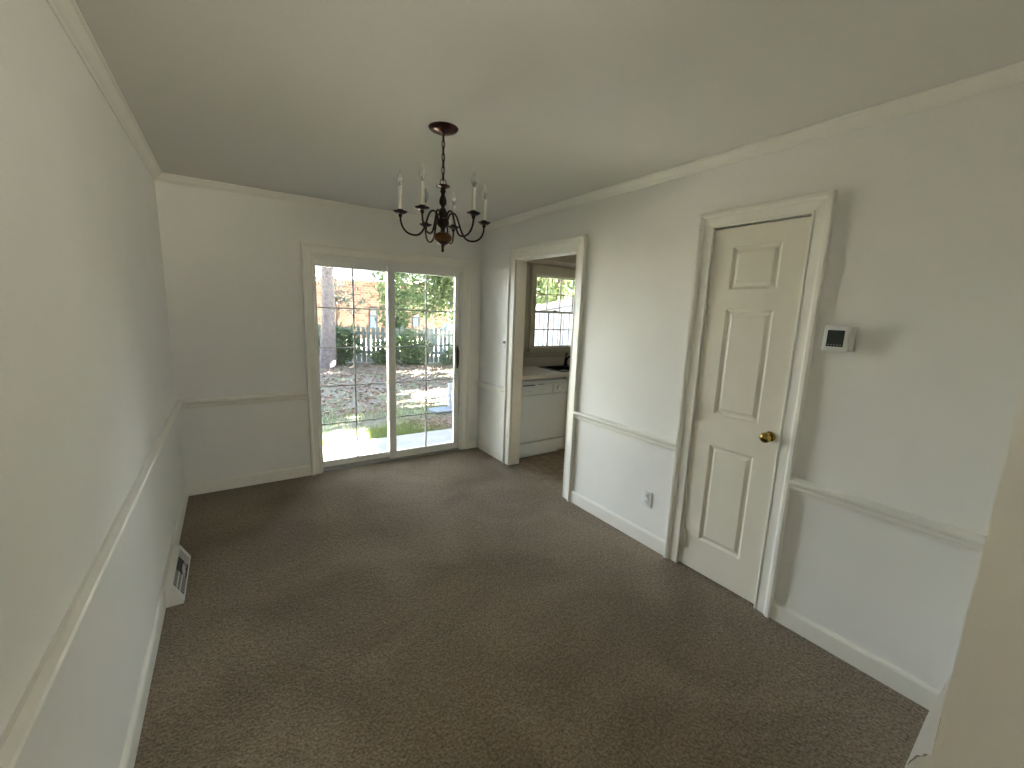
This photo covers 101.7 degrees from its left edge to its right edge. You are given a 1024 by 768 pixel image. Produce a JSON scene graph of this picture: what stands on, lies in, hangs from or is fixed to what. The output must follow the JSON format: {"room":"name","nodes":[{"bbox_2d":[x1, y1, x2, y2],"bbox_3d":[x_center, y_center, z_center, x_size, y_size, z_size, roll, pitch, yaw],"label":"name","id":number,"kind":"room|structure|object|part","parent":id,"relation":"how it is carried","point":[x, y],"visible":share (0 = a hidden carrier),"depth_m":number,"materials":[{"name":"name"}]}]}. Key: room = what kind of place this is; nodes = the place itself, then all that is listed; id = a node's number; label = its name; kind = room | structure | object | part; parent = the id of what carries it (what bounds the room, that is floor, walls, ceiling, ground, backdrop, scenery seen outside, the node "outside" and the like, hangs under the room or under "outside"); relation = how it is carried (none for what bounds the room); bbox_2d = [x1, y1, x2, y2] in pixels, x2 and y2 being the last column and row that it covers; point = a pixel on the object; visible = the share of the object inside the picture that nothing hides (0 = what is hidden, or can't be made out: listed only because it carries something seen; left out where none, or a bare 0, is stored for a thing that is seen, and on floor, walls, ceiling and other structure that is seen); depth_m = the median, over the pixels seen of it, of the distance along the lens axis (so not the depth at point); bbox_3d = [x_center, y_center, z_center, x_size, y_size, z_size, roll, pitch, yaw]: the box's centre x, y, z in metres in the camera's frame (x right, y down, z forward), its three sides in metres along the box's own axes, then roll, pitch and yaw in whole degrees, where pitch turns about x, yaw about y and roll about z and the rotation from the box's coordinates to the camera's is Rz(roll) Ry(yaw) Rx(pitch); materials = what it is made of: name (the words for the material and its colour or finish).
{"room":"dining room","nodes":[
{"label":"dining room","id":0,"kind":"room"},
{"bbox_2d":[0,0,184,767],"bbox_3d":[-0.374,0.446,-0.166,0.120,2.594,8.220,-4,12,-34],"label":"wall","id":1,"kind":"structure","parent":0,"point":[88,390],"depth_m":1.16,"materials":[{"name":"paint"}]},
{"bbox_2d":[0,400,181,767],"bbox_3d":[-0.290,0.806,-0.112,0.032,0.074,8.100,-4,12,-34],"label":"chair rail","id":2,"kind":"object","parent":1,"relation":"attached to","point":[14,740],"visible":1,"depth_m":0.94,"materials":[{"name":"paint"}]},
{"bbox_2d":[46,0,161,180],"bbox_3d":[-0.224,-0.802,-0.382,0.050,0.052,8.100,-4,12,-34],"label":"crown molding","id":3,"kind":"structure","parent":1,"relation":"attached to","point":[67,13],"depth_m":1.57,"materials":[{"name":"paint"}]},
{"bbox_2d":[119,484,188,767],"bbox_3d":[-0.322,1.484,-0.001,0.015,0.098,8.100,-4,12,-34],"label":"baseboard","id":4,"kind":"structure","parent":1,"relation":"attached to","point":[129,753],"depth_m":1.67,"materials":[{"name":"paint"}]},
{"bbox_2d":[164,545,190,607],"bbox_3d":[-1.830,1.034,2.291,0.074,0.104,0.460,-4,12,-34],"label":"floor vent","id":5,"kind":"object","parent":1,"relation":"attached to","point":[177,576],"visible":1,"depth_m":2.22,"materials":[{"name":"white metal"}]},
{"bbox_2d":[154,181,575,483],"bbox_3d":[-0.044,-0.401,4.859,6.100,2.594,0.120,-4,12,-34],"label":"wall","id":6,"kind":"structure","parent":0,"point":[232,269],"depth_m":3.37,"materials":[{"name":"paint"}]},
{"bbox_2d":[179,391,307,409],"bbox_3d":[-2.172,0.134,3.419,0.903,0.074,0.032,-4,12,-34],"label":"chair rail","id":7,"kind":"object","parent":6,"relation":"attached to","point":[294,396],"visible":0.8,"depth_m":3.40,"materials":[{"name":"paint"}]},
{"bbox_2d":[187,464,311,495],"bbox_3d":[-2.201,0.810,3.542,0.903,0.098,0.015,-4,12,-34],"label":"baseboard","id":8,"kind":"structure","parent":6,"relation":"attached to","point":[202,487],"depth_m":3.52,"materials":[{"name":"paint"}]},
{"bbox_2d":[155,172,481,231],"bbox_3d":[-1.391,-1.527,3.616,2.632,0.052,0.050,-4,12,-34],"label":"crown molding","id":9,"kind":"structure","parent":6,"relation":"attached to","point":[163,177],"depth_m":3.34,"materials":[{"name":"paint"}]},
{"bbox_2d":[300,241,471,475],"bbox_3d":[-1.122,-0.229,4.066,1.604,2.045,0.029,-4,12,-34],"label":"door frame","id":10,"kind":"structure","parent":6,"relation":"attached to","point":[307,248],"depth_m":3.76,"materials":[{"name":"paint"}]},
{"bbox_2d":[312,253,463,472],"bbox_3d":[-1.175,-0.202,4.149,1.440,1.969,0.164,-4,12,-34],"label":"door","id":11,"kind":"structure","parent":6,"relation":"in","point":[390,267],"depth_m":4.12,"materials":[{"name":"white plastic"}]},
{"bbox_3d":[-1.479,-0.176,3.970,0.697,1.921,0.036,-4,12,-34],"label":"panel frame","id":12,"kind":"part","parent":11,"relation":"part of","materials":[{"name":"white plastic"}]},
{"bbox_2d":[317,269,387,455],"bbox_3d":[-1.490,-0.170,3.957,0.620,1.791,0.006,-4,12,-34],"label":"grille","id":13,"kind":"object","parent":11,"relation":"attached to","point":[383,270],"depth_m":3.97,"materials":[{"name":"white wood"}]},
{"bbox_3d":[-0.898,-0.212,4.301,0.760,1.922,0.036,-4,12,-34],"label":"panel frame","id":14,"kind":"part","parent":11,"relation":"part of","materials":[{"name":"white plastic"}]},
{"bbox_2d":[395,274,454,445],"bbox_3d":[-0.888,-0.213,4.301,0.640,1.780,0.006,-4,12,-34],"label":"grille","id":15,"kind":"object","parent":11,"relation":"attached to","point":[448,275],"depth_m":4.34,"materials":[{"name":"white"}]},
{"bbox_3d":[-0.579,-0.284,4.463,0.018,0.240,0.038,-4,12,-34],"label":"pull handle","id":16,"kind":"part","parent":11,"relation":"part of","materials":[{"name":"grey metal"}]},
{"bbox_2d":[469,439,476,448],"bbox_3d":[-0.449,0.674,4.710,0.140,0.098,0.015,-4,12,-34],"label":"baseboard","id":17,"kind":"structure","parent":6,"relation":"attached to","point":[472,442],"depth_m":4.71,"materials":[{"name":"paint"}]},
{"bbox_2d":[527,264,575,351],"bbox_3d":[0.617,-0.917,5.181,1.060,1.010,0.165,-4,12,-34],"label":"window","id":18,"kind":"structure","parent":6,"relation":"in","point":[544,271],"depth_m":5.01,"materials":[{"name":"beige paint"}]},
{"bbox_3d":[0.604,-0.680,5.228,0.860,0.443,0.024,-4,12,-34],"label":"sash","id":19,"kind":"part","parent":18,"relation":"part of","materials":[{"name":"paint"}]},
{"bbox_3d":[0.597,-1.102,5.189,0.860,0.440,0.024,-4,12,-34],"label":"sash","id":20,"kind":"part","parent":18,"relation":"part of","materials":[{"name":"glass"}]},
{"bbox_2d":[134,447,940,767],"bbox_3d":[2.150,1.438,1.675,6.220,0.200,8.100,-4,12,-34],"label":"floor","id":21,"kind":"structure","parent":0,"point":[451,609],"depth_m":1.91,"materials":[{"name":"brown carpet"}]},
{"bbox_2d":[519,378,566,457],"bbox_3d":[0.178,0.331,4.675,0.600,0.839,0.620,-4,12,-34],"label":"dishwasher","id":22,"kind":"object","parent":21,"relation":"on","point":[543,401],"visible":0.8,"depth_m":4.43,"materials":[{"name":"white"}]},
{"bbox_3d":[0.269,0.723,4.584,0.580,0.102,0.035,-4,12,-34],"label":"kick plate","id":23,"kind":"part","parent":22,"relation":"part of","materials":[{"name":"white"}]},
{"bbox_3d":[0.314,0.665,4.510,0.596,0.114,0.036,-4,12,-34],"label":"access panel","id":24,"kind":"part","parent":22,"relation":"part of","materials":[{"name":"white"}]},
{"bbox_3d":[0.327,0.349,4.454,0.596,0.500,0.039,-4,12,-34],"label":"door panel","id":25,"kind":"part","parent":22,"relation":"part of","materials":[{"name":"white"}]},
{"bbox_3d":[0.340,0.033,4.397,0.596,0.134,0.046,-4,12,-34],"label":"control panel","id":26,"kind":"part","parent":22,"relation":"part of","materials":[{"name":"white plastic"}]},
{"bbox_2d":[558,370,569,449],"bbox_3d":[0.930,0.259,5.185,1.208,0.862,0.602,-4,12,-34],"label":"base cabinet","id":27,"kind":"object","parent":21,"relation":"on","point":[566,378],"visible":0.02,"depth_m":4.66,"materials":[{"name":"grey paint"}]},
{"bbox_2d":[522,356,569,379],"bbox_3d":[0.686,-0.217,4.923,1.881,0.142,0.643,-4,12,-34],"label":"countertop","id":28,"kind":"structure","parent":27,"relation":"on","point":[531,371],"depth_m":4.78,"materials":[{"name":"laminate"}]},
{"bbox_2d":[537,365,569,371],"bbox_3d":[0.758,-0.107,4.973,0.810,0.182,0.450,-4,12,-34],"label":"sink","id":29,"kind":"object","parent":28,"relation":"in","point":[559,368],"visible":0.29,"depth_m":5.02,"materials":[{"name":"black metal"}]},
{"bbox_2d":[563,353,569,364],"bbox_3d":[0.710,-0.296,5.077,0.056,0.153,0.222,-4,12,-34],"label":"faucet","id":30,"kind":"object","parent":28,"relation":"on","point":[566,357],"visible":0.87,"depth_m":5.13,"materials":[{"name":"black metal"}]},
{"bbox_2d":[75,0,1023,225],"bbox_3d":[1.793,-1.070,1.014,5.220,0.150,8.220,-4,12,-34],"label":"ceiling","id":31,"kind":"structure","parent":0,"point":[549,102],"depth_m":1.57,"materials":[{"name":"white paint"}]},
{"bbox_2d":[393,121,489,251],"bbox_3d":[-0.326,-0.956,2.071,0.417,0.582,0.496,4,10,12],"label":"chandelier","id":32,"kind":"object","parent":31,"relation":"hanging from","point":[441,128],"visible":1,"depth_m":2.05,"materials":[{"name":"brown metal"}]},
{"bbox_3d":[-0.450,-0.792,2.041,0.203,0.137,0.010,-4,11,-31],"label":"arm","id":33,"kind":"part","parent":32,"relation":"part of","materials":[{"name":"brown metal"}]},
{"bbox_3d":[-0.382,-0.781,1.989,0.010,0.137,0.202,5,10,16],"label":"arm","id":34,"kind":"part","parent":32,"relation":"part of","materials":[{"name":"brown metal"}]},
{"bbox_3d":[-0.416,-0.818,2.197,0.010,0.137,0.203,-5,12,-35],"label":"arm","id":35,"kind":"part","parent":32,"relation":"part of","materials":[{"name":"brown metal"}]},
{"bbox_3d":[-0.351,-0.742,2.111,0.092,0.050,0.092,-4,12,-34],"label":"lamp shade","id":36,"kind":"part","parent":32,"relation":"part of","materials":[{"name":"gold metal"}]},
{"bbox_3d":[-0.336,-0.818,2.217,0.010,0.137,0.202,3,10,6],"label":"arm","id":37,"kind":"part","parent":32,"relation":"part of","materials":[{"name":"brown metal"}]},
{"bbox_3d":[-0.257,-0.783,2.028,0.202,0.137,0.009,10,12,38],"label":"arm","id":38,"kind":"part","parent":32,"relation":"part of","materials":[{"name":"brown metal"}]},
{"bbox_3d":[-0.237,-0.802,2.142,0.202,0.137,0.009,-1,10,-20],"label":"arm","id":39,"kind":"part","parent":32,"relation":"part of","materials":[{"name":"brown metal"}]},
{"bbox_2d":[527,254,575,267],"bbox_3d":[2.228,-1.369,3.760,3.418,0.454,4.130,-4,12,-34],"label":"ceiling","id":40,"kind":"structure","parent":0,"point":[569,261],"depth_m":4.65,"materials":[{"name":"beige paint"}]},
{"bbox_2d":[478,83,1023,693],"bbox_3d":[0.801,-0.048,2.972,0.105,2.594,4.010,-4,12,-34],"label":"wall","id":41,"kind":"structure","parent":0,"point":[925,257],"depth_m":1.79,"materials":[{"name":"paint"}]},
{"bbox_2d":[477,438,501,461],"bbox_3d":[-0.237,0.715,4.511,0.015,0.098,0.588,-4,12,-34],"label":"baseboard","id":42,"kind":"structure","parent":41,"relation":"attached to","point":[483,446],"depth_m":4.51,"materials":[{"name":"paint"}]},
{"bbox_2d":[478,380,505,394],"bbox_3d":[-0.220,0.038,4.391,0.032,0.074,0.588,-4,12,-34],"label":"chair rail","id":43,"kind":"object","parent":41,"relation":"attached to","point":[482,384],"visible":1,"depth_m":4.37,"materials":[{"name":"paint"}]},
{"bbox_2d":[503,336,505,347],"bbox_3d":[-0.074,-0.415,4.119,0.032,0.114,0.072,-4,12,-34],"label":"light switch","id":44,"kind":"object","parent":41,"relation":"attached to","point":[504,341],"visible":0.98,"depth_m":4.13,"materials":[{"name":"white plastic"}]},
{"bbox_2d":[502,234,587,500],"bbox_3d":[0.276,-0.157,3.732,0.146,2.117,1.028,-4,12,-34],"label":"door frame","id":45,"kind":"structure","parent":41,"relation":"attached to","point":[579,242],"depth_m":3.91,"materials":[{"name":"paint"}]},
{"bbox_2d":[569,490,664,555],"bbox_3d":[0.741,0.996,3.076,0.015,0.098,0.926,-4,12,-34],"label":"baseboard","id":46,"kind":"structure","parent":41,"relation":"attached to","point":[650,540],"depth_m":3.01,"materials":[{"name":"paint"}]},
{"bbox_2d":[573,410,675,451],"bbox_3d":[0.758,0.319,2.956,0.032,0.074,0.926,-4,12,-34],"label":"chair rail","id":47,"kind":"object","parent":41,"relation":"attached to","point":[647,437],"visible":0.94,"depth_m":2.88,"materials":[{"name":"paint"}]},
{"bbox_2d":[642,489,651,508],"bbox_3d":[0.907,0.771,2.805,0.010,0.115,0.072,-4,12,-34],"label":"wall outlet","id":48,"kind":"object","parent":41,"relation":"attached to","point":[647,495],"visible":1,"depth_m":2.80,"materials":[{"name":"white plastic"}]},
{"bbox_2d":[677,216,811,603],"bbox_3d":[1.212,0.174,2.282,0.117,2.020,0.480,-4,12,-34],"label":"door","id":49,"kind":"structure","parent":41,"relation":"in","point":[755,271],"depth_m":2.26,"materials":[{"name":"paint"}]},
{"bbox_3d":[1.296,0.271,2.120,0.066,0.054,0.054,-4,12,-34],"label":"knob","id":50,"kind":"part","parent":49,"relation":"part of","materials":[{"name":"gold metal"}]},
{"bbox_2d":[663,189,837,617],"bbox_3d":[1.206,0.134,2.266,0.029,2.104,0.642,-4,12,-34],"label":"door frame","id":51,"kind":"structure","parent":41,"relation":"attached to","point":[821,205],"depth_m":2.11,"materials":[{"name":"paint"}]},
{"bbox_2d":[481,60,1023,231],"bbox_3d":[0.748,-1.304,2.766,0.050,0.052,3.886,-4,12,-34],"label":"crown molding","id":52,"kind":"structure","parent":41,"relation":"attached to","point":[1012,74],"depth_m":1.85,"materials":[{"name":"paint"}]},
{"bbox_2d":[821,325,857,352],"bbox_3d":[1.448,-0.200,1.845,0.047,0.116,0.109,-4,12,-34],"label":"thermostat","id":53,"kind":"object","parent":41,"relation":"attached to","point":[836,338],"visible":1,"depth_m":1.83,"materials":[{"name":"grey plastic"}]},
{"bbox_3d":[1.458,-0.200,1.849,0.028,0.109,0.103,-4,12,-34],"label":"plate","id":54,"kind":"part","parent":53,"relation":"part of","materials":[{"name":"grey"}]},
{"bbox_2d":[769,600,946,716],"bbox_3d":[1.557,1.230,1.879,0.015,0.098,0.730,-4,12,-34],"label":"baseboard","id":55,"kind":"structure","parent":41,"relation":"attached to","point":[899,680],"depth_m":1.87,"materials":[{"name":"paint"}]},
{"bbox_2d":[789,477,985,554],"bbox_3d":[1.575,0.553,1.758,0.032,0.074,0.730,-4,12,-34],"label":"chair rail","id":56,"kind":"object","parent":41,"relation":"attached to","point":[973,542],"visible":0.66,"depth_m":1.73,"materials":[{"name":"paint"}]},
{"bbox_2d":[905,383,1023,767],"bbox_3d":[1.378,0.289,1.126,1.024,2.594,0.250,-4,12,-34],"label":"wall","id":57,"kind":"structure","parent":0,"point":[981,725],"depth_m":0.84,"materials":[{"name":"paint"}]},
{"bbox_2d":[905,682,948,766],"bbox_3d":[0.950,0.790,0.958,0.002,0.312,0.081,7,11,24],"label":"baseboard","id":58,"kind":"structure","parent":57,"relation":"attached to","point":[924,744],"depth_m":0.94,"materials":[{"name":"white wood"}]},
{"label":"outside","id":59,"kind":"structure","parent":0,"visible":0},
{"bbox_2d":[320,338,452,436],"bbox_3d":[-6.784,-1.486,18.368,70.000,0.300,90.000,-4,12,-34],"label":"ground","id":60,"kind":"structure","parent":59,"point":[339,378],"depth_m":8.46,"materials":[{"name":"brown soil"}]},
{"bbox_2d":[319,266,336,368],"bbox_3d":[-4.806,-5.849,11.693,5.863,10.706,6.536,9,12,35],"label":"pine tree","id":61,"kind":"object","parent":60,"relation":"on","point":[328,330],"visible":0.02,"depth_m":11.54,"materials":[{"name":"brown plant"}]},
{"bbox_2d":[316,269,366,326],"bbox_3d":[-6.004,-2.518,14.646,1.759,3.053,1.529,-4,12,-34],"label":"sparse tree","id":62,"kind":"object","parent":60,"relation":"on","point":[347,300],"visible":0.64,"depth_m":14.59,"materials":[{"name":"green plant"}]},
{"bbox_2d":[318,322,366,364],"bbox_3d":[-5.147,-1.230,12.387,1.564,1.422,1.146,-4,12,-34],"label":"bush","id":63,"kind":"object","parent":60,"relation":"on","point":[343,339],"visible":0.56,"depth_m":12.41,"materials":[{"name":"green plant"}]},
{"bbox_2d":[365,333,398,364],"bbox_3d":[-3.990,-1.069,12.897,1.033,1.024,0.808,-2,11,-23],"label":"bush","id":64,"kind":"object","parent":60,"relation":"on","point":[381,355],"visible":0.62,"depth_m":12.83,"materials":[{"name":"green plant"}]},
{"bbox_2d":[316,274,453,338],"bbox_3d":[-8.966,-4.936,26.657,20.600,3.550,7.350,-4,12,-34],"label":"brick house","id":65,"kind":"structure","parent":60,"relation":"on","point":[365,318],"depth_m":23.03,"materials":[{"name":"orange brick"}]},
{"bbox_2d":[370,316,375,327],"bbox_3d":[-7.791,-3.463,23.350,0.280,0.646,0.019,-4,12,-34],"label":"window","id":66,"kind":"structure","parent":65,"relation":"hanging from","point":[372,321],"depth_m":23.34,"materials":[{"name":"white"}]},
{"bbox_3d":[-7.737,-4.036,23.275,0.360,0.416,0.019,-4,12,-34],"label":"pane","id":67,"kind":"part","parent":65,"relation":"part of","materials":[{"name":"white glass"}]},
{"bbox_2d":[413,318,417,326],"bbox_3d":[-5.722,-3.665,24.722,0.280,0.530,0.019,-4,12,-34],"label":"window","id":68,"kind":"structure","parent":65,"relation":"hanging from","point":[415,320],"depth_m":24.72,"materials":[{"name":"white"}]},
{"bbox_2d":[318,324,453,362],"bbox_3d":[-3.476,-1.275,13.472,8.600,1.170,0.160,0,10,-13],"label":"picket fence","id":69,"kind":"object","parent":60,"relation":"on","point":[432,334],"visible":0.27,"depth_m":13.42,"materials":[{"name":"white wood"}]},
{"bbox_2d":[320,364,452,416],"bbox_3d":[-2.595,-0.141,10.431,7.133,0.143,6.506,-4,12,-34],"label":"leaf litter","id":70,"kind":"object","parent":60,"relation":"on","point":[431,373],"visible":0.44,"depth_m":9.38,"materials":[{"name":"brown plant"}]},
{"bbox_2d":[323,428,451,460],"bbox_3d":[-0.962,0.784,5.200,4.400,0.080,1.080,-4,12,-34],"label":"patio slab","id":71,"kind":"object","parent":60,"relation":"on","point":[342,450],"visible":0.08,"depth_m":5.10,"materials":[{"name":"concrete"}]},
{"bbox_2d":[322,396,452,445],"bbox_3d":[-2.206,0.470,6.783,6.392,0.075,2.993,-4,12,-34],"label":"grass","id":72,"kind":"structure","parent":60,"relation":"on","point":[380,432],"depth_m":5.98,"materials":[{"name":"green plant"}]},
{"bbox_2d":[374,271,417,339],"bbox_3d":[-3.908,-2.480,13.909,1.434,3.377,1.521,5,10,16],"label":"young tree","id":73,"kind":"object","parent":60,"relation":"on","point":[401,319],"visible":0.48,"depth_m":13.78,"materials":[{"name":"green plant"}]},
{"bbox_2d":[369,271,453,328],"bbox_3d":[-3.139,-3.635,16.028,4.955,4.998,3.118,-4,12,-34],"label":"leafy tree","id":74,"kind":"object","parent":60,"relation":"on","point":[419,295],"visible":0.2,"depth_m":15.47,"materials":[{"name":"green plant"}]},
{"bbox_2d":[395,326,433,365],"bbox_3d":[-3.107,-1.176,13.014,1.356,1.267,1.044,0,10,-11],"label":"bush","id":75,"kind":"object","parent":60,"relation":"on","point":[417,353],"visible":0.87,"depth_m":12.86,"materials":[{"name":"green plant"}]},
{"bbox_2d":[396,413,452,434],"bbox_3d":[-1.042,0.570,6.518,2.093,0.097,1.192,-4,12,-34],"label":"pile","id":76,"kind":"object","parent":60,"relation":"on","point":[448,420],"visible":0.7,"depth_m":6.39,"materials":[{"name":"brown plant"}]},
{"bbox_2d":[421,276,453,326],"bbox_3d":[-1.749,-3.307,15.902,3.567,4.491,2.859,-4,12,-34],"label":"leafy tree","id":77,"kind":"object","parent":60,"relation":"on","point":[447,294],"visible":0.09,"depth_m":15.15,"materials":[{"name":"green plant"}]},
{"bbox_2d":[428,406,452,414],"bbox_3d":[-1.219,0.455,7.155,0.340,0.050,0.340,-4,12,-34],"label":"block","id":78,"kind":"object","parent":60,"relation":"on","point":[435,409],"visible":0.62,"depth_m":7.11,"materials":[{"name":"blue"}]},
{"bbox_2d":[439,338,452,364],"bbox_3d":[-1.974,-1.013,13.366,0.683,0.853,0.757,4,10,9],"label":"bush","id":79,"kind":"object","parent":60,"relation":"on","point":[448,359],"visible":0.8,"depth_m":13.35,"materials":[{"name":"green plant"}]},
{"bbox_2d":[438,323,453,351],"bbox_3d":[-2.959,-2.009,17.808,1.600,1.193,1.200,-4,12,-34],"label":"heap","id":80,"kind":"object","parent":60,"relation":"on","point":[450,326],"visible":0.12,"depth_m":17.72,"materials":[{"name":"white"}]},
{"bbox_2d":[447,383,451,408],"bbox_3d":[-1.093,0.219,7.318,0.084,0.470,0.084,-4,12,-34],"label":"pipe stub","id":81,"kind":"object","parent":60,"relation":"on","point":[448,384],"visible":0.83,"depth_m":7.29,"materials":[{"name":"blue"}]},
{"bbox_2d":[534,298,573,345],"bbox_3d":[1.817,-0.621,8.004,2.700,2.101,2.550,-4,12,-34],"label":"shed","id":82,"kind":"object","parent":60,"relation":"on","point":[540,336],"visible":0.09,"depth_m":7.25,"materials":[{"name":"grey"}]},
{"bbox_2d":[536,277,574,304],"bbox_3d":[1.665,-5.000,15.722,6.242,8.438,5.503,-4,12,-34],"label":"shade tree","id":83,"kind":"object","parent":60,"relation":"on","point":[554,284],"visible":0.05,"depth_m":15.04,"materials":[{"name":"green plant"}]}
]}

